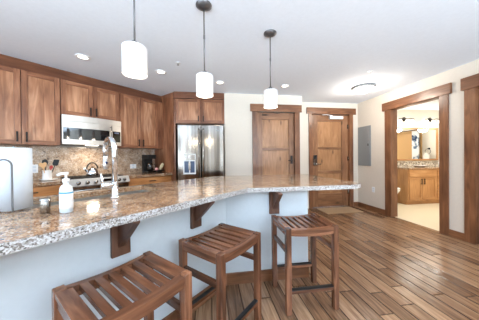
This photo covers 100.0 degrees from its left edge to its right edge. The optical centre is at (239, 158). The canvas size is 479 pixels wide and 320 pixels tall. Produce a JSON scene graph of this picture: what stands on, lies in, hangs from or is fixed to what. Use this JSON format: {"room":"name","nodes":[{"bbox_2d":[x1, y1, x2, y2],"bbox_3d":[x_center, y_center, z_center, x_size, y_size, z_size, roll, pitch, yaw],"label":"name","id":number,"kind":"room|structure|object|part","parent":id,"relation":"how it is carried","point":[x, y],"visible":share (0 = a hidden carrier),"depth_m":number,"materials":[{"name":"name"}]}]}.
{"room":"kitchen","nodes":[
{"label":"kitchen","id":0,"kind":"room"},
{"bbox_2d":[18,145,140,179],"bbox_3d":[-3.090,-0.022,2.648,0.120,2.472,4.950,0,0,37],"label":"wall","id":1,"kind":"structure","parent":0,"point":[18,145],"depth_m":3.25,"materials":[{"name":"white paint"}]},
{"bbox_2d":[0,65,60,146],"bbox_3d":[-2.940,-0.639,2.425,0.383,0.925,1.119,0,0,37],"label":"upper cabinet","id":2,"kind":"object","parent":1,"relation":"attached to","point":[29,101],"visible":1,"depth_m":2.54,"materials":[{"name":"brown wood"}]},
{"bbox_3d":[-2.818,-0.640,2.332,0.020,0.919,0.376,0,0,37],"label":"door","id":3,"kind":"part","parent":2,"relation":"part of","materials":[{"name":"brown wood"}]},
{"bbox_3d":[-2.593,-0.644,2.633,0.020,0.919,0.364,0,0,37],"label":"door","id":4,"kind":"part","parent":2,"relation":"part of","materials":[{"name":"brown wood"}]},
{"bbox_2d":[0,145,154,179],"bbox_3d":[-2.887,0.056,2.801,0.020,0.468,3.637,0,0,37],"label":"backsplash","id":5,"kind":"structure","parent":1,"relation":"attached to","point":[72,160],"depth_m":3.22,"materials":[{"name":"beige stone"}]},
{"bbox_2d":[33,164,37,172],"bbox_3d":[-2.864,0.140,2.805,0.008,0.118,0.075,0,0,36],"label":"outlet","id":6,"kind":"object","parent":5,"relation":"attached to","point":[35,167],"visible":0.59,"depth_m":2.81,"materials":[{"name":"white plastic"}]},
{"bbox_2d":[60,79,119,120],"bbox_3d":[-2.377,-0.867,3.180,0.383,0.490,0.760,0,0,37],"label":"upper cabinet","id":7,"kind":"object","parent":1,"relation":"attached to","point":[77,99],"visible":0.87,"depth_m":3.04,"materials":[{"name":"brown wood"}]},
{"bbox_3d":[-2.368,-0.865,2.936,0.020,0.484,0.374,0,0,37],"label":"door","id":8,"kind":"part","parent":7,"relation":"part of","materials":[{"name":"brown wood"}]},
{"bbox_2d":[60,114,120,146],"bbox_3d":[-2.322,-0.408,3.145,0.459,0.414,0.760,0,0,37],"label":"microwave","id":9,"kind":"object","parent":7,"relation":"attached to","point":[74,130],"visible":0.84,"depth_m":2.96,"materials":[{"name":"metal"}]},
{"bbox_3d":[-2.254,-0.323,2.996,0.064,0.233,0.600,0,0,37],"label":"door","id":10,"kind":"part","parent":9,"relation":"part of","materials":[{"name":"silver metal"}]},
{"bbox_3d":[-2.031,-0.327,3.306,0.052,0.233,0.155,0,0,37],"label":"control panel","id":11,"kind":"part","parent":9,"relation":"part of","materials":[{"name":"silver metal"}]},
{"bbox_3d":[-2.141,-0.869,3.241,0.020,0.484,0.374,0,0,37],"label":"door","id":12,"kind":"part","parent":7,"relation":"part of","materials":[{"name":"brown wood"}]},
{"bbox_2d":[117,93,162,148],"bbox_3d":[-1.902,-0.657,3.816,0.383,0.925,0.812,0,0,37],"label":"upper cabinet","id":13,"kind":"object","parent":1,"relation":"attached to","point":[138,116],"depth_m":3.68,"materials":[{"name":"brown wood"}]},
{"bbox_2d":[0,54,161,102],"bbox_3d":[-2.772,-1.181,2.573,0.190,0.153,3.835,0,0,37],"label":"trim","id":14,"kind":"structure","parent":13,"relation":"on","point":[5,60],"depth_m":2.91,"materials":[{"name":"brown wood"}]},
{"bbox_3d":[-1.918,-0.655,3.538,0.020,0.919,0.342,0,0,37],"label":"door","id":15,"kind":"part","parent":13,"relation":"part of","materials":[{"name":"brown wood"}]},
{"bbox_3d":[-1.711,-0.659,3.816,0.020,0.919,0.339,0,0,37],"label":"door","id":16,"kind":"part","parent":13,"relation":"part of","materials":[{"name":"brown wood"}]},
{"bbox_3d":[-1.715,-0.661,4.111,0.330,0.925,0.114,0,0,37],"label":"cabinet filler","id":17,"kind":"part","parent":13,"relation":"part of","materials":[{"name":"brown wood"}]},
{"bbox_2d":[0,191,307,319],"bbox_3d":[-0.664,0.760,1.179,3.270,0.878,0.594,-1,0,-43],"label":"wall","id":18,"kind":"structure","parent":0,"point":[28,277],"depth_m":1.25,"materials":[{"name":"white paint"}]},
{"bbox_2d":[110,220,139,258],"bbox_3d":[-0.608,0.435,1.095,0.200,0.230,0.100,0,0,37],"label":"corbel","id":19,"kind":"object","parent":18,"relation":"attached to","point":[120,243],"visible":0.61,"depth_m":1.11,"materials":[{"name":"brown wood"}]},
{"bbox_3d":[-0.679,0.436,1.149,0.022,0.230,0.100,0,0,37],"label":"plate","id":20,"kind":"part","parent":19,"relation":"part of","materials":[{"name":"brown wood"}]},
{"bbox_3d":[-0.599,0.411,1.089,0.178,0.179,0.036,0,0,37],"label":"arm","id":21,"kind":"part","parent":19,"relation":"part of","materials":[{"name":"brown wood"}]},
{"bbox_2d":[190,201,214,228],"bbox_3d":[-0.274,0.429,1.543,0.200,0.230,0.100,0,0,37],"label":"corbel","id":22,"kind":"object","parent":18,"relation":"attached to","point":[196,212],"visible":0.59,"depth_m":1.55,"materials":[{"name":"brown wood"}]},
{"bbox_3d":[-0.346,0.430,1.596,0.022,0.230,0.100,0,0,37],"label":"plate","id":23,"kind":"part","parent":22,"relation":"part of","materials":[{"name":"brown wood"}]},
{"bbox_3d":[-0.266,0.405,1.536,0.178,0.179,0.036,0,0,37],"label":"arm","id":24,"kind":"part","parent":22,"relation":"part of","materials":[{"name":"brown wood"}]},
{"bbox_2d":[162,267,308,319],"bbox_3d":[-0.628,1.147,1.112,3.179,0.105,0.482,-1,0,-43],"label":"baseboard","id":25,"kind":"structure","parent":18,"relation":"attached to","point":[244,277],"depth_m":1.91,"materials":[{"name":"brown wood"}]},
{"bbox_2d":[269,192,282,213],"bbox_3d":[0.351,0.421,1.871,0.100,0.230,0.200,-1,0,-8],"label":"corbel","id":26,"kind":"object","parent":18,"relation":"attached to","point":[274,197],"visible":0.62,"depth_m":1.94,"materials":[{"name":"brown wood"}]},
{"bbox_3d":[0.352,0.397,1.860,0.036,0.179,0.178,-1,0,-8],"label":"arm","id":27,"kind":"part","parent":26,"relation":"part of","materials":[{"name":"brown wood"}]},
{"bbox_2d":[0,0,478,109],"bbox_3d":[1.170,-1.337,0.543,11.300,0.100,9.150,-1,0,-8],"label":"ceiling","id":28,"kind":"structure","parent":0,"point":[322,49],"depth_m":2.19,"materials":[{"name":"paint"}]},
{"bbox_2d":[75,54,90,59],"bbox_3d":[-1.949,-1.265,2.502,0.160,0.006,0.160,-1,0,-8],"label":"recessed light","id":29,"kind":"object","parent":28,"relation":"in","point":[80,56],"visible":1,"depth_m":2.49,"materials":[{"name":"white plastic"}]},
{"bbox_2d":[121,0,147,78],"bbox_3d":[-0.650,-0.896,1.240,0.142,0.753,0.142,-1,0,-8],"label":"pendant lamp","id":30,"kind":"object","parent":28,"relation":"hanging from","point":[134,54],"visible":1,"depth_m":1.19,"materials":[{"name":"white glass"}]},
{"bbox_3d":[-0.647,-0.605,1.242,0.142,0.172,0.142,-1,0,-8],"label":"lamp shade","id":31,"kind":"part","parent":30,"relation":"part of","materials":[{"name":"white glass"}]},
{"bbox_3d":[-0.650,-0.987,1.240,0.015,0.531,0.015,-1,0,-8],"label":"rod","id":32,"kind":"part","parent":30,"relation":"part of","materials":[{"name":"grey metal"}]},
{"bbox_2d":[155,70,166,73],"bbox_3d":[-1.156,-1.275,2.958,0.160,0.006,0.160,-1,0,-8],"label":"recessed light","id":33,"kind":"object","parent":28,"relation":"in","point":[156,71],"visible":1,"depth_m":2.94,"materials":[{"name":"white plastic"}]},
{"bbox_2d":[196,0,212,97],"bbox_3d":[-0.294,-0.902,1.676,0.142,0.753,0.142,-1,0,-8],"label":"pendant lamp","id":34,"kind":"object","parent":28,"relation":"hanging from","point":[204,80],"visible":1,"depth_m":1.63,"materials":[{"name":"white glass"}]},
{"bbox_3d":[-0.294,-0.993,1.675,0.015,0.531,0.015,-1,0,-8],"label":"rod","id":35,"kind":"part","parent":34,"relation":"part of","materials":[{"name":"grey metal"}]},
{"bbox_3d":[-0.291,-0.611,1.678,0.142,0.172,0.142,-1,0,-8],"label":"lamp shade","id":36,"kind":"part","parent":34,"relation":"part of","materials":[{"name":"white glass"}]},
{"bbox_2d":[263,29,277,108],"bbox_3d":[0.317,-0.907,2.063,0.142,0.758,0.142,-1,0,-8],"label":"pendant lamp","id":37,"kind":"object","parent":28,"relation":"hanging from","point":[271,94],"visible":1,"depth_m":2.02,"materials":[{"name":"white glass"}]},
{"bbox_3d":[0.316,-0.998,2.062,0.015,0.536,0.015,-1,0,-8],"label":"rod","id":38,"kind":"part","parent":37,"relation":"part of","materials":[{"name":"grey metal"}]},
{"bbox_3d":[0.320,-0.615,2.065,0.142,0.172,0.142,-1,0,-8],"label":"lamp shade","id":39,"kind":"part","parent":37,"relation":"part of","materials":[{"name":"white glass"}]},
{"bbox_2d":[351,83,375,93],"bbox_3d":[2.263,-1.257,3.668,0.390,0.115,0.390,-1,0,-8],"label":"flush ceiling light","id":40,"kind":"object","parent":28,"relation":"attached to","point":[366,87],"visible":1,"depth_m":3.57,"materials":[{"name":"white glass"}]},
{"bbox_3d":[2.263,-1.242,3.669,0.336,0.085,0.336,-1,0,-8],"label":"lamp shade","id":41,"kind":"part","parent":40,"relation":"part of","materials":[{"name":"white glass"}]},
{"bbox_2d":[224,93,302,175],"bbox_3d":[0.506,-0.066,4.142,1.625,2.472,0.120,-1,0,-8],"label":"wall","id":42,"kind":"structure","parent":0,"point":[237,113],"depth_m":4.01,"materials":[{"name":"white paint"}]},
{"bbox_2d":[257,112,293,174],"bbox_3d":[0.754,0.107,4.131,0.784,2.107,0.114,-1,0,-8],"label":"door","id":43,"kind":"structure","parent":42,"relation":"in","point":[275,131],"depth_m":4.16,"materials":[{"name":"brown wood"}]},
{"bbox_2d":[250,104,301,174],"bbox_3d":[0.753,0.032,4.151,1.085,2.272,0.134,-1,0,-8],"label":"trim","id":44,"kind":"structure","parent":42,"relation":"attached to","point":[297,109],"depth_m":4.09,"materials":[{"name":"brown wood"}]},
{"bbox_2d":[302,102,357,207],"bbox_3d":[2.049,-0.084,4.798,1.618,2.472,0.120,-1,0,-8],"label":"wall","id":45,"kind":"structure","parent":0,"point":[305,131],"depth_m":4.73,"materials":[{"name":"white paint"}]},
{"bbox_2d":[312,114,348,206],"bbox_3d":[2.172,0.052,4.769,0.951,2.182,0.143,-1,0,-8],"label":"door","id":46,"kind":"structure","parent":45,"relation":"in","point":[330,132],"depth_m":4.81,"materials":[{"name":"brown wood"}]},
{"bbox_3d":[1.822,0.035,4.707,0.160,0.240,0.086,-1,0,-8],"label":"handle","id":47,"kind":"part","parent":46,"relation":"part of","materials":[{"name":"metal"}]},
{"bbox_2d":[306,107,355,208],"bbox_3d":[2.171,-0.022,4.788,1.245,2.345,0.134,-1,0,-8],"label":"trim","id":48,"kind":"structure","parent":45,"relation":"attached to","point":[310,111],"depth_m":4.75,"materials":[{"name":"brown wood"}]},
{"bbox_2d":[192,203,478,319],"bbox_3d":[1.149,1.211,0.526,11.000,0.050,8.900,-1,0,-8],"label":"floor","id":49,"kind":"structure","parent":0,"point":[391,268],"depth_m":1.97,"materials":[{"name":"brown wood"}]},
{"bbox_2d":[33,184,62,196],"bbox_3d":[-3.065,0.778,2.017,0.628,0.878,1.952,0,0,37],"label":"base cabinet","id":50,"kind":"object","parent":49,"relation":"on","point":[47,190],"visible":0.16,"depth_m":2.47,"materials":[{"name":"brown wood"}]},
{"bbox_2d":[33,179,62,186],"bbox_3d":[-3.102,0.318,1.976,0.618,0.040,2.053,0,0,37],"label":"countertop","id":51,"kind":"structure","parent":50,"relation":"on","point":[37,182],"depth_m":2.51,"materials":[{"name":"stone"}]},
{"bbox_3d":[-2.554,0.280,2.695,0.190,0.016,0.190,-1,0,-8],"label":"plate","id":52,"kind":"object","parent":51,"relation":"on","visible":0},
{"bbox_2d":[42,170,51,179],"bbox_3d":[-2.593,0.219,2.711,0.100,0.126,0.100,-1,0,-8],"label":"utensil crock","id":53,"kind":"object","parent":52,"relation":"on","point":[47,175],"visible":0.88,"depth_m":2.68,"materials":[{"name":"ceramic"}]},
{"bbox_2d":[39,162,46,172],"bbox_3d":[-2.602,0.157,2.662,0.080,0.225,0.043,-1,0,-32],"label":"utensil","id":54,"kind":"object","parent":53,"relation":"in","point":[42,165],"visible":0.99,"depth_m":2.65,"materials":[{"name":"brown wood"}]},
{"bbox_2d":[52,160,58,171],"bbox_3d":[-2.540,0.140,2.755,0.112,0.258,0.019,-1,0,-37],"label":"utensil","id":55,"kind":"object","parent":53,"relation":"in","point":[55,162],"visible":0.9,"depth_m":2.76,"materials":[{"name":"black plastic"}]},
{"bbox_2d":[58,174,129,192],"bbox_3d":[-2.220,0.733,3.084,0.698,0.940,0.760,0,0,37],"label":"range","id":56,"kind":"object","parent":49,"relation":"on","point":[81,183],"visible":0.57,"depth_m":2.84,"materials":[{"name":"metal"}]},
{"bbox_2d":[83,162,98,175],"bbox_3d":[-2.302,0.157,3.135,0.172,0.210,0.172,-1,0,-8],"label":"kettle","id":57,"kind":"object","parent":56,"relation":"on","point":[92,171],"visible":1,"depth_m":3.09,"materials":[{"name":"silver metal"}]},
{"bbox_2d":[58,174,125,179],"bbox_3d":[-2.261,0.290,3.109,0.605,0.025,0.760,0,0,37],"label":"cooktop","id":58,"kind":"object","parent":56,"relation":"in","point":[83,177],"depth_m":2.97,"materials":[{"name":"metal"}]},
{"bbox_3d":[-1.994,0.319,2.910,0.060,0.095,0.760,0,0,37],"label":"control panel","id":59,"kind":"part","parent":56,"relation":"part of","materials":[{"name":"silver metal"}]},
{"bbox_3d":[-1.968,0.426,2.892,0.063,0.025,0.680,0,0,37],"label":"handle","id":60,"kind":"part","parent":56,"relation":"part of","materials":[{"name":"metal"}]},
{"bbox_3d":[-2.001,0.681,2.920,0.035,0.600,0.740,0,0,37],"label":"oven door","id":61,"kind":"part","parent":56,"relation":"part of","materials":[{"name":"metal"}]},
{"bbox_2d":[51,251,191,319],"bbox_3d":[-0.503,0.870,0.900,0.380,0.659,0.430,0,0,37],"label":"bar stool","id":62,"kind":"object","parent":49,"relation":"on","point":[67,304],"visible":1,"depth_m":0.87,"materials":[{"name":"brown wood"}]},
{"bbox_3d":[-0.754,0.873,0.846,0.042,0.659,0.042,0,0,37],"label":"leg","id":63,"kind":"part","parent":62,"relation":"part of","materials":[{"name":"brown wood"}]},
{"bbox_3d":[-0.522,0.869,1.157,0.042,0.659,0.042,0,0,37],"label":"leg","id":64,"kind":"part","parent":62,"relation":"part of","materials":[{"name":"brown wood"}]},
{"bbox_3d":[-0.251,0.867,0.955,0.042,0.659,0.042,0,0,37],"label":"leg","id":65,"kind":"part","parent":62,"relation":"part of","materials":[{"name":"brown wood"}]},
{"bbox_2d":[128,175,170,185],"bbox_3d":[-1.777,0.755,3.744,0.628,0.878,0.812,0,0,37],"label":"base cabinet","id":66,"kind":"object","parent":49,"relation":"on","point":[165,178],"visible":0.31,"depth_m":3.53,"materials":[{"name":"brown wood"}]},
{"bbox_2d":[120,172,172,177],"bbox_3d":[-1.784,0.294,3.743,0.618,0.040,0.814,0,0,37],"label":"countertop","id":67,"kind":"structure","parent":66,"relation":"on","point":[131,175],"depth_m":3.55,"materials":[{"name":"stone"}]},
{"bbox_2d":[142,155,155,172],"bbox_3d":[-1.771,0.098,3.942,0.227,0.350,0.180,0,0,37],"label":"coffee maker","id":68,"kind":"object","parent":67,"relation":"on","point":[147,165],"visible":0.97,"depth_m":3.90,"materials":[{"name":"black plastic"}]},
{"bbox_2d":[155,92,174,180],"bbox_3d":[-1.532,-0.042,4.076,0.660,2.465,0.022,0,0,37],"label":"end panel","id":69,"kind":"object","parent":49,"relation":"on","point":[165,155],"visible":0.36,"depth_m":3.97,"materials":[{"name":"brown wood"}]},
{"bbox_2d":[174,99,223,180],"bbox_3d":[-0.799,0.013,4.139,0.970,2.340,0.548,-1,0,-8],"label":"tall cabinet","id":70,"kind":"object","parent":49,"relation":"on","point":[186,111],"visible":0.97,"depth_m":3.89,"materials":[{"name":"brown wood"}]},
{"bbox_3d":[-1.266,0.256,4.096,0.028,1.864,0.500,-1,0,-8],"label":"panel","id":71,"kind":"part","parent":70,"relation":"part of","materials":[{"name":"brown wood"}]},
{"bbox_3d":[-0.991,-0.919,3.869,0.468,0.460,0.020,-1,0,-8],"label":"door","id":72,"kind":"part","parent":70,"relation":"part of","materials":[{"name":"brown wood"}]},
{"bbox_2d":[173,91,223,99],"bbox_3d":[-0.812,-1.223,4.051,0.985,0.123,0.338,-1,0,-8],"label":"trim","id":73,"kind":"structure","parent":70,"relation":"on","point":[176,95],"depth_m":3.87,"materials":[{"name":"brown wood"}]},
{"bbox_3d":[-0.526,-0.924,3.936,0.459,0.460,0.020,-1,0,-8],"label":"door","id":74,"kind":"part","parent":70,"relation":"part of","materials":[{"name":"brown wood"}]},
{"bbox_2d":[177,125,223,179],"bbox_3d":[-0.761,0.275,4.073,0.845,1.815,0.803,-1,0,-8],"label":"refrigerator","id":75,"kind":"object","parent":49,"relation":"on","point":[200,147],"visible":0.46,"depth_m":3.73,"materials":[{"name":"metal"}]},
{"bbox_3d":[-0.929,-0.071,3.737,0.424,1.115,0.065,-1,0,-8],"label":"door","id":76,"kind":"part","parent":75,"relation":"part of","materials":[{"name":"metal"}]},
{"bbox_3d":[-0.746,-0.085,3.704,0.026,0.959,0.070,-1,0,-8],"label":"handle","id":77,"kind":"part","parent":75,"relation":"part of","materials":[{"name":"metal"}]},
{"bbox_3d":[-0.669,-0.086,3.715,0.026,0.959,0.070,-1,0,-8],"label":"handle","id":78,"kind":"part","parent":75,"relation":"part of","materials":[{"name":"metal"}]},
{"bbox_3d":[-0.508,-0.075,3.799,0.415,1.115,0.065,-1,0,-8],"label":"door","id":79,"kind":"part","parent":75,"relation":"part of","materials":[{"name":"metal"}]},
{"bbox_2d":[179,223,261,319],"bbox_3d":[-0.122,0.863,1.394,0.380,0.659,0.430,0,0,37],"label":"bar stool","id":80,"kind":"object","parent":49,"relation":"on","point":[221,244],"visible":0.92,"depth_m":1.32,"materials":[{"name":"brown wood"}]},
{"bbox_3d":[-0.374,0.866,1.339,0.042,0.659,0.042,0,0,37],"label":"leg","id":81,"kind":"part","parent":80,"relation":"part of","materials":[{"name":"brown wood"}]},
{"bbox_3d":[-0.259,1.026,1.498,0.024,0.025,0.346,0,0,37],"label":"foot rail","id":82,"kind":"part","parent":80,"relation":"part of","materials":[{"name":"brown wood"}]},
{"bbox_3d":[-0.125,0.559,1.392,0.376,0.048,0.426,0,0,37],"label":"seat","id":83,"kind":"part","parent":80,"relation":"part of","materials":[{"name":"brown wood"}]},
{"bbox_3d":[-0.103,0.865,1.137,0.042,0.659,0.042,0,0,37],"label":"leg","id":84,"kind":"part","parent":80,"relation":"part of","materials":[{"name":"brown wood"}]},
{"bbox_3d":[0.017,1.025,1.292,0.024,0.025,0.346,0,0,37],"label":"foot rail","id":85,"kind":"part","parent":80,"relation":"part of","materials":[{"name":"brown wood"}]},
{"bbox_3d":[0.129,0.861,1.448,0.042,0.659,0.042,0,0,37],"label":"leg","id":86,"kind":"part","parent":80,"relation":"part of","materials":[{"name":"brown wood"}]},
{"bbox_2d":[271,213,338,315],"bbox_3d":[0.540,0.855,1.730,0.430,0.659,0.380,-1,0,-8],"label":"bar stool","id":87,"kind":"object","parent":49,"relation":"on","point":[312,225],"visible":1,"depth_m":1.58,"materials":[{"name":"brown wood"}]},
{"bbox_3d":[0.324,0.856,1.869,0.042,0.659,0.042,-1,0,-8],"label":"leg","id":88,"kind":"part","parent":87,"relation":"part of","materials":[{"name":"brown wood"}]},
{"bbox_3d":[0.373,0.858,1.535,0.042,0.659,0.042,-1,0,-8],"label":"leg","id":89,"kind":"part","parent":87,"relation":"part of","materials":[{"name":"brown wood"}]},
{"bbox_3d":[0.517,1.016,1.901,0.346,0.025,0.024,-1,0,-8],"label":"foot rail","id":90,"kind":"part","parent":87,"relation":"part of","materials":[{"name":"brown wood"}]},
{"bbox_3d":[0.537,0.551,1.728,0.426,0.048,0.376,-1,0,-8],"label":"seat","id":91,"kind":"part","parent":87,"relation":"part of","materials":[{"name":"brown wood"}]},
{"bbox_3d":[0.567,1.018,1.561,0.346,0.025,0.024,-1,0,-8],"label":"foot rail","id":92,"kind":"part","parent":87,"relation":"part of","materials":[{"name":"brown wood"}]},
{"bbox_3d":[0.708,0.852,1.925,0.042,0.659,0.042,-1,0,-8],"label":"leg","id":93,"kind":"part","parent":87,"relation":"part of","materials":[{"name":"brown wood"}]},
{"bbox_3d":[0.757,0.854,1.591,0.042,0.659,0.042,-1,0,-8],"label":"leg","id":94,"kind":"part","parent":87,"relation":"part of","materials":[{"name":"brown wood"}]},
{"bbox_2d":[317,207,362,213],"bbox_3d":[2.225,1.146,4.478,0.830,0.012,0.450,-1,0,-8],"label":"door mat","id":95,"kind":"object","parent":49,"relation":"on","point":[334,210],"visible":1,"depth_m":4.43,"materials":[{"name":"beige fabric"}]},
{"bbox_2d":[397,169,438,204],"bbox_3d":[5.027,0.687,5.281,1.935,0.868,0.593,-1,0,-8],"label":"vanity cabinet","id":96,"kind":"object","parent":49,"relation":"on","point":[417,186],"visible":0.61,"depth_m":4.96,"materials":[{"name":"brown wood"}]},
{"bbox_3d":[4.312,0.737,4.916,0.355,0.545,0.020,-1,0,-8],"label":"door","id":97,"kind":"part","parent":96,"relation":"part of","materials":[{"name":"brown wood"}]},
{"bbox_2d":[397,166,438,169],"bbox_3d":[5.011,0.233,5.287,1.955,0.035,0.577,-1,0,-8],"label":"countertop","id":98,"kind":"structure","parent":96,"relation":"on","point":[426,167],"depth_m":5.03,"materials":[{"name":"stone"}]},
{"bbox_3d":[4.514,0.362,4.944,0.770,0.170,0.020,-1,0,-8],"label":"drawer","id":99,"kind":"part","parent":96,"relation":"part of","materials":[{"name":"brown wood"}]},
{"bbox_3d":[4.698,0.733,4.972,0.405,0.545,0.020,-1,0,-8],"label":"door","id":100,"kind":"part","parent":96,"relation":"part of","materials":[{"name":"brown wood"}]},
{"bbox_3d":[-0.836,0.761,1.341,3.214,0.878,2.511,-1,0,-8],"label":"cabinet","id":101,"kind":"object","parent":49,"relation":"on","visible":0},
{"bbox_2d":[0,174,360,255],"bbox_3d":[-0.571,0.295,1.689,4.597,0.040,1.806,-1,0,-41],"label":"countertop","id":102,"kind":"structure","parent":101,"relation":"on","point":[20,230],"depth_m":1.27,"materials":[{"name":"stone"}]},
{"bbox_2d":[0,146,32,211],"bbox_3d":[-1.247,0.107,1.106,0.196,0.354,0.159,0,0,37],"label":"paper towel holder","id":103,"kind":"object","parent":102,"relation":"on","point":[16,164],"visible":1,"depth_m":1.08,"materials":[{"name":"white paper"}]},
{"bbox_2d":[39,197,50,213],"bbox_3d":[-1.013,0.244,1.048,0.044,0.078,0.044,-1,0,-8],"label":"tumbler","id":104,"kind":"object","parent":102,"relation":"on","point":[45,203],"visible":1,"depth_m":1.03,"materials":[{"name":"metal"}]},
{"bbox_2d":[56,172,73,212],"bbox_3d":[-0.918,0.176,1.064,0.070,0.212,0.058,0,0,27],"label":"soap bottle","id":105,"kind":"object","parent":102,"relation":"on","point":[66,201],"visible":1,"depth_m":1.04,"materials":[{"name":"white plastic"}]},
{"bbox_2d":[24,190,147,209],"bbox_3d":[-1.098,0.427,1.586,0.404,0.211,0.904,0,0,37],"label":"sink","id":106,"kind":"object","parent":102,"relation":"in","point":[137,191],"visible":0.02,"depth_m":1.71,"materials":[{"name":"silver metal"}]},
{"bbox_2d":[100,136,119,198],"bbox_3d":[-0.968,0.059,1.452,0.210,0.444,0.121,0,0,37],"label":"kitchen faucet","id":107,"kind":"object","parent":102,"relation":"on","point":[113,185],"visible":1,"depth_m":1.42,"materials":[{"name":"silver metal"}]},
{"bbox_3d":[-0.916,0.152,1.396,0.038,0.105,0.091,0,0,37],"label":"handle","id":108,"kind":"part","parent":107,"relation":"part of","materials":[{"name":"silver metal"}]},
{"bbox_2d":[357,59,478,232],"bbox_3d":[3.491,-0.075,0.922,0.120,2.472,9.020,-1,0,-8],"label":"wall","id":109,"kind":"structure","parent":0,"point":[370,112],"depth_m":3.14,"materials":[{"name":"white paint"}]},
{"bbox_2d":[358,125,370,165],"bbox_3d":[2.873,-0.293,4.636,0.027,0.905,0.380,-1,0,-8],"label":"electrical panel","id":110,"kind":"object","parent":109,"relation":"attached to","point":[364,133],"visible":1,"depth_m":4.61,"materials":[{"name":"grey metal"}]},
{"bbox_3d":[2.868,-0.293,4.635,0.007,0.805,0.310,-1,0,-8],"label":"door","id":111,"kind":"part","parent":110,"relation":"part of","materials":[{"name":"grey metal"}]},
{"bbox_2d":[358,202,384,214],"bbox_3d":[2.915,1.093,4.476,0.018,0.105,0.778,-1,0,-8],"label":"baseboard","id":112,"kind":"structure","parent":109,"relation":"attached to","point":[366,206],"depth_m":4.41,"materials":[{"name":"brown wood"}]},
{"bbox_2d":[382,83,451,235],"bbox_3d":[3.096,0.014,3.553,0.166,2.270,1.190,-1,0,-8],"label":"trim","id":113,"kind":"structure","parent":109,"relation":"attached to","point":[442,92],"depth_m":3.35,"materials":[{"name":"brown wood"}]},
{"bbox_2d":[449,229,463,240],"bbox_3d":[3.143,1.100,2.908,0.018,0.105,0.190,-1,0,-8],"label":"baseboard","id":114,"kind":"structure","parent":109,"relation":"attached to","point":[452,233],"depth_m":2.90,"materials":[{"name":"brown wood"}]},
{"bbox_2d":[460,73,478,244],"bbox_3d":[3.286,0.018,2.249,0.166,2.275,1.205,-1,0,-8],"label":"trim","id":115,"kind":"structure","parent":109,"relation":"attached to","point":[469,85],"depth_m":2.73,"materials":[{"name":"brown wood"}]},
{"bbox_2d":[397,109,438,161],"bbox_3d":[4.479,-0.112,5.563,3.172,2.472,0.120,-1,0,-8],"label":"wall","id":116,"kind":"structure","parent":0,"point":[419,116],"depth_m":5.57,"materials":[{"name":"paint"}]},
{"bbox_2d":[398,117,414,122],"bbox_3d":[4.504,-1.056,5.434,0.483,0.158,0.129,-1,0,-8],"label":"vanity light","id":117,"kind":"object","parent":116,"relation":"attached to","point":[403,119],"visible":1,"depth_m":5.41,"materials":[{"name":"glass"}]},
{"bbox_2d":[397,127,438,160],"bbox_3d":[4.894,-0.402,5.543,1.370,0.905,0.030,-1,0,-8],"label":"bathroom mirror","id":118,"kind":"object","parent":116,"relation":"attached to","point":[413,144],"visible":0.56,"depth_m":5.55,"materials":[{"name":"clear mirror"}]},
{"bbox_2d":[397,161,438,166],"bbox_3d":[4.970,0.144,5.566,1.955,0.139,0.013,-1,0,-8],"label":"backsplash","id":119,"kind":"structure","parent":116,"relation":"attached to","point":[430,163],"depth_m":5.55,"materials":[{"name":"stone"}]},
{"bbox_2d":[425,118,438,122],"bbox_3d":[5.325,-1.065,5.554,0.483,0.158,0.129,-1,0,-8],"label":"vanity light","id":120,"kind":"object","parent":116,"relation":"attached to","point":[431,120],"visible":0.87,"depth_m":5.52,"materials":[{"name":"glass"}]}
]}

